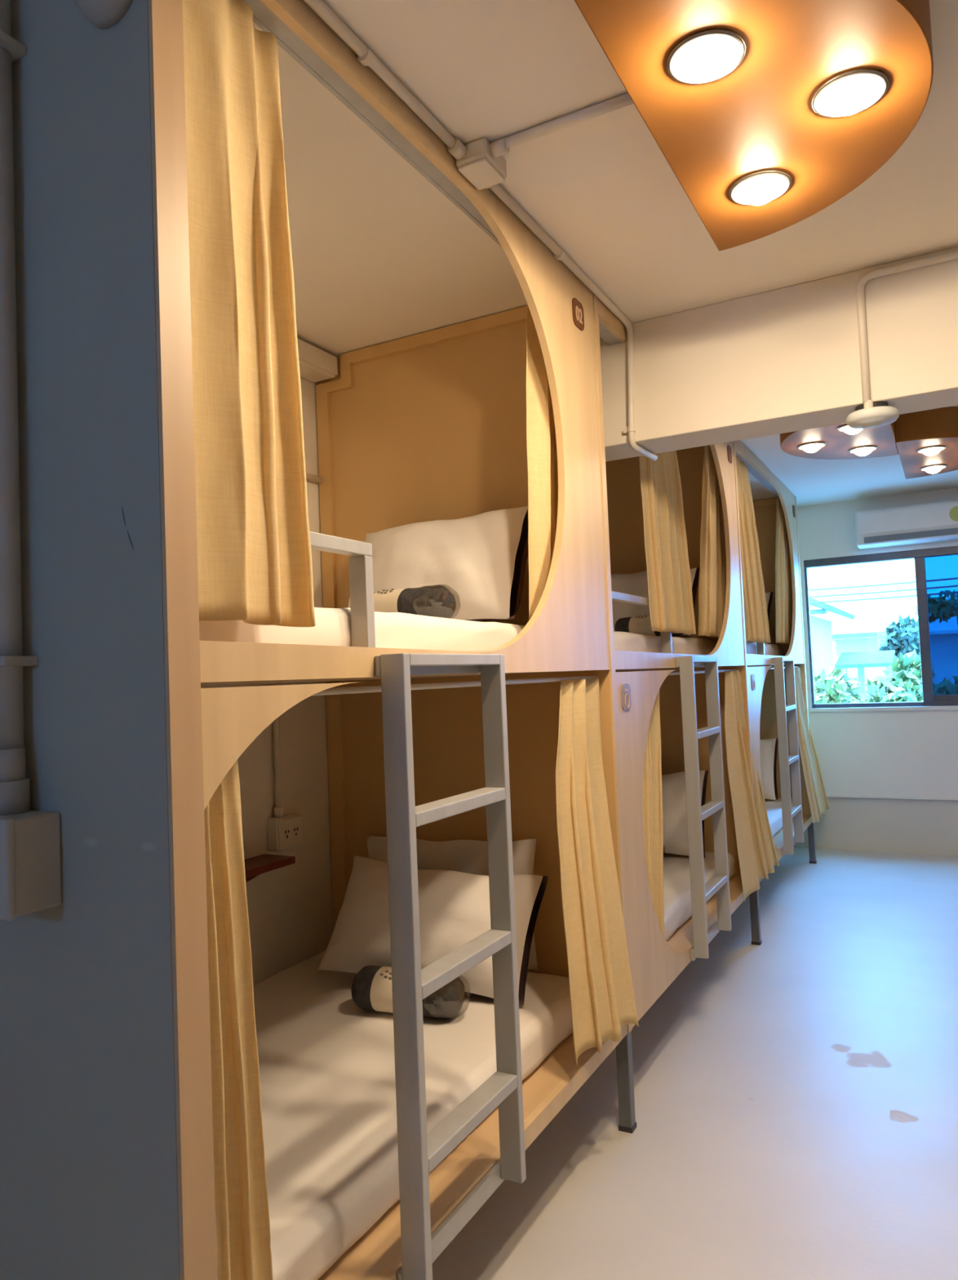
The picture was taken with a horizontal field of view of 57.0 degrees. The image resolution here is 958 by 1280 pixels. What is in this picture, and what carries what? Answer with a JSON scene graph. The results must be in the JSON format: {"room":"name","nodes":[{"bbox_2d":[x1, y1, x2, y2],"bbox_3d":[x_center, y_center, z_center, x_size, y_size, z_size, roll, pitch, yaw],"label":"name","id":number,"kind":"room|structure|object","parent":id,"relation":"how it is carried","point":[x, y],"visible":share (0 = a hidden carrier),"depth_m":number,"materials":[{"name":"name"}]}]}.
{"room":"dormitory","nodes":[
{"label":"dormitory","id":0,"kind":"room"},
{"bbox_2d":[0,0,180,1279],"bbox_3d":[-0.866,0.185,1.429,1.068,2.525,0.052,-4,-3,28],"label":"wall","id":1,"kind":"structure","parent":0,"point":[89,1179],"depth_m":1.23,"materials":[{"name":"paint"}]},
{"bbox_2d":[0,0,37,815],"bbox_3d":[-0.701,-0.419,1.288,0.065,1.334,0.062,-4,-3,28],"label":"conduit","id":2,"kind":"object","parent":1,"relation":"attached to","point":[15,787],"visible":1,"depth_m":1.27,"materials":[{"name":"grey plastic"}]},
{"bbox_2d":[0,810,61,920],"bbox_3d":[-0.667,0.311,1.242,0.135,0.135,0.082,-4,-3,28],"label":"switch box","id":3,"kind":"object","parent":1,"relation":"attached to","point":[30,863],"visible":0.92,"depth_m":1.20,"materials":[{"name":"grey plastic"}]},
{"bbox_2d":[73,0,133,28],"bbox_3d":[-0.525,-0.908,1.206,0.104,0.104,0.056,-4,-3,28],"label":"bell","id":4,"kind":"object","parent":1,"relation":"attached to","point":[103,14],"visible":1,"depth_m":1.21,"materials":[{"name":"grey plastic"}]},
{"bbox_2d":[200,376,333,985],"bbox_3d":[-0.528,0.252,3.281,0.100,2.525,8.480,-4,-3,28],"label":"wall","id":5,"kind":"structure","parent":0,"point":[291,907],"depth_m":2.97,"materials":[{"name":"paint"}]},
{"bbox_2d":[244,853,295,882],"bbox_3d":[-0.742,0.713,2.585,0.129,0.072,0.470,-4,-3,28],"label":"wall shelf","id":6,"kind":"object","parent":5,"relation":"attached to","point":[255,866],"visible":0.44,"depth_m":2.70,"materials":[{"name":"brown wood"}]},
{"bbox_2d":[266,716,303,851],"bbox_3d":[-0.640,0.414,2.893,0.051,0.532,0.127,-4,-3,28],"label":"wall socket","id":7,"kind":"object","parent":5,"relation":"attached to","point":[285,832],"visible":1,"depth_m":2.86,"materials":[{"name":"beige plastic"}]},
{"bbox_2d":[273,806,284,817],"bbox_3d":[-0.651,0.560,2.869,0.034,0.032,0.034,-4,-3,28],"label":"socket","id":8,"kind":"object","parent":7,"relation":"attached to","point":[278,811],"depth_m":2.85,"materials":[{"name":"beige plastic"}]},
{"bbox_2d":[306,472,322,483],"bbox_3d":[-0.952,-0.589,2.459,0.024,0.024,1.600,-4,-3,28],"label":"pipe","id":9,"kind":"object","parent":5,"relation":"attached to","point":[309,477],"visible":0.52,"depth_m":3.12,"materials":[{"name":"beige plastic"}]},
{"bbox_2d":[297,337,337,382],"bbox_3d":[-0.930,-0.984,2.457,0.110,0.082,1.602,-4,-3,28],"label":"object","id":10,"kind":"object","parent":5,"relation":"attached to","point":[316,365],"visible":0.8,"depth_m":3.05,"materials":[{"name":"beige plastic"}]},
{"bbox_2d":[253,0,957,506],"bbox_3d":[1.087,-1.174,2.468,3.870,0.120,8.730,-4,-3,28],"label":"ceiling","id":11,"kind":"structure","parent":0,"point":[380,255],"depth_m":2.21,"materials":[{"name":"paint"}]},
{"bbox_2d":[303,0,456,147],"bbox_3d":[-0.236,-1.082,1.600,0.041,0.029,0.750,-4,-3,28],"label":"conduit pipe","id":12,"kind":"object","parent":11,"relation":"attached to","point":[365,55],"visible":0.94,"depth_m":1.66,"materials":[{"name":"beige plastic"}]},
{"bbox_2d":[446,137,510,190],"bbox_3d":[0.019,-1.066,1.966,0.114,0.051,0.167,-4,-3,28],"label":"junction box","id":13,"kind":"object","parent":11,"relation":"attached to","point":[481,162],"visible":0.98,"depth_m":1.94,"materials":[{"name":"beige plastic"}]},
{"bbox_2d":[446,137,466,159],"bbox_3d":[-0.049,-1.073,1.926,0.033,0.032,0.032,-4,-3,28],"label":"socket","id":14,"kind":"object","parent":13,"relation":"attached to","point":[459,151],"depth_m":1.92,"materials":[{"name":"beige plastic"}]},
{"bbox_2d":[489,137,510,157],"bbox_3d":[0.045,-1.078,1.931,0.034,0.030,0.031,-4,-3,28],"label":"socket","id":15,"kind":"object","parent":13,"relation":"attached to","point":[498,148],"depth_m":1.92,"materials":[{"name":"beige plastic"}]},
{"bbox_2d":[504,93,634,148],"bbox_3d":[0.202,-1.093,1.847,0.353,0.022,0.022,-4,-3,28],"label":"conduit pipe","id":16,"kind":"object","parent":11,"relation":"attached to","point":[623,100],"visible":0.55,"depth_m":1.85,"materials":[{"name":"beige plastic"}]},
{"bbox_2d":[489,183,657,460],"bbox_3d":[0.309,-0.861,2.597,0.053,0.428,1.251,-4,-3,28],"label":"conduit pipe","id":17,"kind":"object","parent":11,"relation":"attached to","point":[559,254],"visible":0.98,"depth_m":2.68,"materials":[{"name":"beige plastic"}]},
{"bbox_2d":[574,0,933,250],"bbox_3d":[0.575,-1.038,1.647,0.482,0.177,0.964,-4,-3,28],"label":"ceiling lamp","id":18,"kind":"object","parent":11,"relation":"attached to","point":[766,114],"visible":1,"depth_m":1.57,"materials":[{"name":"brown wood"}]},
{"bbox_2d":[600,246,957,462],"bbox_3d":[1.229,-0.907,2.700,3.670,0.404,0.205,-4,-3,28],"label":"ceiling beam","id":19,"kind":"structure","parent":11,"relation":"attached to","point":[787,359],"depth_m":2.74,"materials":[{"name":"paint"}]},
{"bbox_2d":[846,400,899,428],"bbox_3d":[1.184,-0.675,2.654,0.146,0.062,0.146,-4,-3,28],"label":"smoke detector","id":20,"kind":"object","parent":19,"relation":"attached to","point":[871,414],"visible":1,"depth_m":2.61,"materials":[{"name":"grey plastic"}]},
{"bbox_2d":[856,250,957,403],"bbox_3d":[1.783,-0.939,2.271,1.486,0.391,0.029,-4,-3,28],"label":"conduit pipe","id":21,"kind":"object","parent":19,"relation":"attached to","point":[945,257],"visible":1,"depth_m":2.60,"materials":[{"name":"beige plastic"}]},
{"bbox_2d":[779,422,898,459],"bbox_3d":[1.656,-0.976,4.098,0.482,0.177,0.964,-4,-3,28],"label":"ceiling lamp","id":22,"kind":"object","parent":11,"relation":"attached to","point":[837,442],"visible":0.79,"depth_m":4.11,"materials":[{"name":"brown wood"}]},
{"bbox_2d":[894,407,957,479],"bbox_3d":[2.405,-0.990,4.474,0.482,0.177,0.964,-4,-3,28],"label":"ceiling lamp","id":23,"kind":"object","parent":11,"relation":"attached to","point":[927,441],"visible":0.99,"depth_m":4.16,"materials":[{"name":"brown wood"}]},
{"bbox_2d":[432,847,957,1279],"bbox_3d":[1.194,1.456,2.353,3.870,0.100,8.730,-4,-3,28],"label":"floor","id":24,"kind":"structure","parent":0,"point":[796,1091],"depth_m":2.63,"materials":[{"name":"plastic"}]},
{"bbox_2d":[147,0,636,1279],"bbox_3d":[-0.461,0.202,2.165,1.071,2.522,1.732,-4,-3,28],"label":"bunk bed","id":25,"kind":"object","parent":24,"relation":"on","point":[431,425],"visible":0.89,"depth_m":2.40,"materials":[{"name":"brown wood"}]},
{"bbox_2d":[204,760,273,1279],"bbox_3d":[-0.361,0.574,1.276,0.047,0.979,0.180,-3,-3,22],"label":"curtain","id":26,"kind":"object","parent":25,"relation":"hanging from","point":[242,1223],"visible":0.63,"depth_m":1.28,"materials":[{"name":"fabric"}]},
{"bbox_2d":[182,0,315,626],"bbox_3d":[-0.379,-0.532,1.379,0.050,1.016,0.321,-3,-3,22],"label":"curtain","id":27,"kind":"object","parent":25,"relation":"hanging from","point":[255,566],"visible":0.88,"depth_m":1.40,"materials":[{"name":"fabric"}]},
{"bbox_2d":[199,607,524,651],"bbox_3d":[-0.517,0.023,2.210,0.938,0.117,1.612,-4,-3,28],"label":"mattress","id":28,"kind":"object","parent":25,"relation":"on","point":[402,630],"visible":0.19,"depth_m":1.84,"materials":[{"name":"white fabric"}]},
{"bbox_2d":[373,585,456,618],"bbox_3d":[-0.195,-0.088,2.368,0.330,0.103,0.119,-4,-3,35],"label":"roll","id":29,"kind":"object","parent":28,"relation":"on","point":[436,601],"visible":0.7,"depth_m":2.29,"materials":[{"name":"fabric"}]},
{"bbox_2d":[347,506,528,622],"bbox_3d":[-0.132,-0.209,2.729,0.667,0.340,0.280,-4,-3,28],"label":"pillow","id":30,"kind":"object","parent":28,"relation":"on","point":[482,558],"visible":0.66,"depth_m":2.58,"materials":[{"name":"fabric"}]},
{"bbox_2d":[253,951,573,1279],"bbox_3d":[-0.460,1.073,2.154,0.974,0.123,1.613,-4,-3,28],"label":"mattress","id":31,"kind":"object","parent":25,"relation":"on","point":[326,1062],"visible":0.41,"depth_m":1.99,"materials":[{"name":"white fabric"}]},
{"bbox_2d":[351,964,464,1018],"bbox_3d":[-0.184,0.954,2.393,0.340,0.116,0.134,-3,-3,23],"label":"roll","id":32,"kind":"object","parent":31,"relation":"on","point":[371,988],"visible":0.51,"depth_m":2.36,"materials":[{"name":"fabric"}]},
{"bbox_2d":[318,855,548,1004],"bbox_3d":[-0.137,0.845,2.626,0.678,0.342,0.290,-3,-3,21],"label":"pillow","id":33,"kind":"object","parent":31,"relation":"on","point":[455,908],"visible":0.61,"depth_m":2.56,"materials":[{"name":"fabric"}]},
{"bbox_2d":[366,834,537,970],"bbox_3d":[-0.103,0.828,2.850,0.640,0.394,0.086,-4,-3,28],"label":"pillow","id":34,"kind":"object","parent":31,"relation":"on","point":[468,856],"visible":0.17,"depth_m":2.82,"materials":[{"name":"fabric"}]},
{"bbox_2d":[374,653,526,1279],"bbox_3d":[-0.043,0.583,1.710,0.061,1.112,0.396,-4,-3,28],"label":"ladder","id":35,"kind":"object","parent":25,"relation":"attached to","point":[420,1151],"visible":1,"depth_m":1.61,"materials":[{"name":"grey metal"}]},
{"bbox_2d":[526,303,558,620],"bbox_3d":[0.214,-0.532,2.529,0.062,0.967,0.350,-4,-3,28],"label":"curtain","id":36,"kind":"object","parent":25,"relation":"hanging from","point":[541,441],"visible":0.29,"depth_m":2.43,"materials":[{"name":"fabric"}]},
{"bbox_2d":[555,677,639,1065],"bbox_3d":[0.308,0.612,2.412,0.105,1.014,0.446,-4,-3,28],"label":"curtain","id":37,"kind":"object","parent":25,"relation":"hanging from","point":[602,999],"visible":1,"depth_m":2.42,"materials":[{"name":"fabric"}]},
{"bbox_2d":[598,298,762,1027],"bbox_3d":[0.409,0.237,3.776,1.072,2.522,1.930,-4,-3,28],"label":"bunk bed","id":38,"kind":"object","parent":24,"relation":"on","point":[655,962],"visible":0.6,"depth_m":4.17,"materials":[{"name":"brown wood"}]},
{"bbox_2d":[643,690,665,937],"bbox_3d":[0.538,0.589,2.957,0.042,0.940,0.564,-4,-3,28],"label":"curtain","id":39,"kind":"object","parent":38,"relation":"hanging from","point":[652,783],"visible":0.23,"depth_m":3.09,"materials":[{"name":"fabric"}]},
{"bbox_2d":[613,631,715,654],"bbox_3d":[0.338,0.057,3.796,0.938,0.116,1.865,-4,-3,28],"label":"mattress","id":40,"kind":"object","parent":38,"relation":"on","point":[624,641],"visible":0.12,"depth_m":3.52,"materials":[{"name":"white fabric"}]},
{"bbox_2d":[614,615,684,636],"bbox_3d":[0.801,-0.064,4.034,0.380,0.106,0.118,-4,-3,35],"label":"roll","id":41,"kind":"object","parent":40,"relation":"on","point":[639,624],"visible":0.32,"depth_m":4.03,"materials":[{"name":"fabric"}]},
{"bbox_2d":[611,567,700,635],"bbox_3d":[0.779,-0.174,4.418,0.666,0.343,0.285,-4,-3,28],"label":"pillow","id":42,"kind":"object","parent":40,"relation":"on","point":[635,584],"visible":0.2,"depth_m":4.32,"materials":[{"name":"fabric"}]},
{"bbox_2d":[639,450,696,634],"bbox_3d":[0.742,-0.512,3.488,0.048,0.968,0.624,-4,-3,28],"label":"curtain","id":43,"kind":"object","parent":38,"relation":"hanging from","point":[668,565],"visible":0.73,"depth_m":3.44,"materials":[{"name":"fabric"}]},
{"bbox_2d":[663,851,735,940],"bbox_3d":[0.398,1.107,3.742,0.973,0.123,1.865,-4,-3,28],"label":"mattress","id":44,"kind":"object","parent":38,"relation":"on","point":[677,877],"visible":0.12,"depth_m":3.71,"materials":[{"name":"white fabric"}]},
{"bbox_2d":[662,770,708,857],"bbox_3d":[0.819,0.846,4.386,0.636,0.402,0.238,-4,-3,28],"label":"pillow","id":45,"kind":"object","parent":44,"relation":"on","point":[674,796],"visible":0.19,"depth_m":4.24,"materials":[{"name":"fabric"}]},
{"bbox_2d":[675,656,732,960],"bbox_3d":[0.874,0.620,3.408,0.061,1.112,0.394,-4,-3,28],"label":"ladder","id":46,"kind":"object","parent":38,"relation":"attached to","point":[701,891],"visible":1,"depth_m":3.26,"materials":[{"name":"grey metal"}]},
{"bbox_2d":[697,444,726,637],"bbox_3d":[1.096,-0.496,4.171,0.057,0.968,0.515,-4,-3,28],"label":"curtain","id":47,"kind":"object","parent":38,"relation":"hanging from","point":[713,579],"visible":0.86,"depth_m":4.13,"materials":[{"name":"fabric"}]},
{"bbox_2d":[724,670,779,902],"bbox_3d":[1.305,0.655,4.265,0.109,1.020,0.793,-4,-3,28],"label":"curtain","id":48,"kind":"object","parent":38,"relation":"hanging from","point":[757,852],"visible":0.96,"depth_m":4.13,"materials":[{"name":"fabric"}]},
{"bbox_2d":[735,440,817,882],"bbox_3d":[1.329,0.273,5.478,1.072,2.522,1.940,-4,-3,28],"label":"bunk bed","id":49,"kind":"object","parent":24,"relation":"on","point":[761,670],"visible":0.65,"depth_m":6.01,"materials":[{"name":"brown wood"}]},
{"bbox_2d":[736,456,771,643],"bbox_3d":[1.500,-0.477,4.873,0.056,0.979,0.863,-4,-3,28],"label":"curtain","id":50,"kind":"object","parent":49,"relation":"hanging from","point":[756,615],"visible":0.87,"depth_m":4.82,"materials":[{"name":"fabric"}]},
{"bbox_2d":[746,642,783,656],"bbox_3d":[1.259,0.093,5.499,0.938,0.114,1.872,-4,-3,28],"label":"mattress","id":51,"kind":"object","parent":49,"relation":"on","point":[770,649],"visible":0.1,"depth_m":5.61,"materials":[{"name":"white fabric"}]},
{"bbox_2d":[746,591,773,642],"bbox_3d":[1.706,-0.141,6.131,0.656,0.351,0.269,-4,-3,34],"label":"pillow","id":52,"kind":"object","parent":51,"relation":"on","point":[769,596],"visible":0.02,"depth_m":6.01,"materials":[{"name":"fabric"}]},
{"bbox_2d":[764,797,792,836],"bbox_3d":[1.317,1.143,5.445,0.976,0.123,1.873,-4,-3,28],"label":"mattress","id":53,"kind":"object","parent":49,"relation":"on","point":[774,807],"visible":0.04,"depth_m":5.45,"materials":[{"name":"white fabric"}]},
{"bbox_2d":[760,737,778,799],"bbox_3d":[1.740,0.884,6.091,0.636,0.398,0.243,-4,-3,28],"label":"pillow","id":54,"kind":"object","parent":53,"relation":"on","point":[768,747],"visible":0.17,"depth_m":5.95,"materials":[{"name":"fabric"}]},
{"bbox_2d":[775,497,792,644],"bbox_3d":[2.011,-0.461,5.858,0.053,0.967,0.540,-4,-3,28],"label":"curtain","id":55,"kind":"object","parent":49,"relation":"hanging from","point":[784,603],"visible":0.91,"depth_m":5.82,"materials":[{"name":"fabric"}]},
{"bbox_2d":[771,657,804,856],"bbox_3d":[1.791,0.656,5.106,0.061,1.112,0.390,-4,-3,28],"label":"ladder","id":56,"kind":"object","parent":49,"relation":"attached to","point":[789,811],"visible":1,"depth_m":4.96,"materials":[{"name":"grey metal"}]},
{"bbox_2d":[794,666,830,823],"bbox_3d":[2.279,0.693,6.053,0.119,1.020,0.743,-4,-3,28],"label":"curtain","id":57,"kind":"object","parent":49,"relation":"hanging from","point":[817,796],"visible":0.94,"depth_m":5.93,"materials":[{"name":"fabric"}]},
{"bbox_2d":[794,487,957,856],"bbox_3d":[3.171,0.227,6.171,3.670,2.525,0.120,-4,-3,28],"label":"wall","id":58,"kind":"structure","parent":0,"point":[913,753],"depth_m":6.28,"materials":[{"name":"paint"}]},
{"bbox_2d":[804,546,957,712],"bbox_3d":[3.444,-0.094,5.993,2.305,1.123,0.097,-4,-3,28],"label":"window","id":59,"kind":"structure","parent":58,"relation":"in","point":[936,569],"depth_m":6.14,"materials":[{"name":"metal"}]},
{"bbox_2d":[826,794,957,799],"bbox_3d":[3.182,1.091,6.089,3.670,0.020,0.042,-4,-3,28],"label":"trim","id":60,"kind":"structure","parent":58,"relation":"attached to","point":[828,795],"depth_m":6.21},
{"bbox_2d":[855,499,957,549],"bbox_3d":[3.059,-0.800,6.062,0.848,0.255,0.215,-4,-3,28],"label":"air conditioner","id":61,"kind":"object","parent":58,"relation":"attached to","point":[934,522],"visible":1,"depth_m":6.03,"materials":[{"name":"plastic"}]},
{"label":"outside","id":62,"kind":"structure","parent":0,"visible":0},
{"bbox_3d":[17.723,5.369,34.191,60.000,0.100,62.800,-4,-3,28],"label":"ground","id":63,"kind":"structure","parent":62,"visible":0},
{"bbox_2d":[809,597,855,684],"bbox_3d":[5.135,1.836,17.705,4.280,6.550,4.700,-4,-3,28],"label":"house","id":64,"kind":"structure","parent":63,"relation":"on","point":[821,628],"depth_m":16.89,"materials":[{"name":"white paint"}]},
{"bbox_2d":[814,666,862,703],"bbox_3d":[5.704,2.678,14.022,1.060,4.510,1.205,-2,-3,-8],"label":"bush","id":65,"kind":"object","parent":63,"relation":"on","point":[843,688],"visible":0.31,"depth_m":13.77,"materials":[{"name":"green plant"}]},
{"bbox_2d":[835,649,895,697],"bbox_3d":[6.536,2.551,14.603,0.840,4.740,1.200,-4,-3,28],"label":"awning","id":66,"kind":"object","parent":63,"relation":"on","point":[860,660],"visible":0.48,"depth_m":14.63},
{"bbox_2d":[831,618,918,697],"bbox_3d":[15.223,2.224,29.186,5.900,5.950,7.300,-4,-3,28],"label":"house","id":67,"kind":"structure","parent":63,"relation":"on","point":[855,637],"depth_m":27.71,"materials":[{"name":"white"}]},
{"bbox_2d":[849,649,923,702],"bbox_3d":[5.925,2.508,12.726,1.422,4.720,1.189,-4,-3,28],"label":"bush","id":68,"kind":"object","parent":63,"relation":"on","point":[903,682],"visible":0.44,"depth_m":12.54,"materials":[{"name":"green plant"}]},
{"bbox_2d":[876,613,920,663],"bbox_3d":[9.204,2.221,18.876,1.040,5.557,1.066,-4,-3,28],"label":"tree","id":69,"kind":"object","parent":63,"relation":"on","point":[905,639],"visible":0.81,"depth_m":18.74,"materials":[{"name":"green plant"}]},
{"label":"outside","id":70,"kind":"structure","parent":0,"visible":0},
{"bbox_2d":[809,595,916,604],"bbox_3d":[5.807,-0.728,12.793,12.002,0.274,0.028,-4,-3,28],"label":"overhead cable","id":71,"kind":"object","parent":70,"point":[906,596],"visible":0.21,"depth_m":12.88,"materials":[{"name":"grey plastic"}]},
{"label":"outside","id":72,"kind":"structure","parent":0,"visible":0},
{"bbox_2d":[809,588,916,597],"bbox_3d":[5.614,-0.796,12.444,12.002,0.274,0.028,-4,-3,28],"label":"overhead cable","id":73,"kind":"object","parent":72,"point":[909,589],"visible":0.21,"depth_m":12.51,"materials":[{"name":"grey plastic"}]},
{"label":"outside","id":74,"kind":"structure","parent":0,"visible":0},
{"bbox_2d":[809,581,915,591],"bbox_3d":[5.421,-0.873,12.095,12.002,0.274,0.028,-4,-3,28],"label":"overhead cable","id":75,"kind":"object","parent":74,"point":[909,582],"visible":0.21,"depth_m":12.15,"materials":[{"name":"grey plastic"}]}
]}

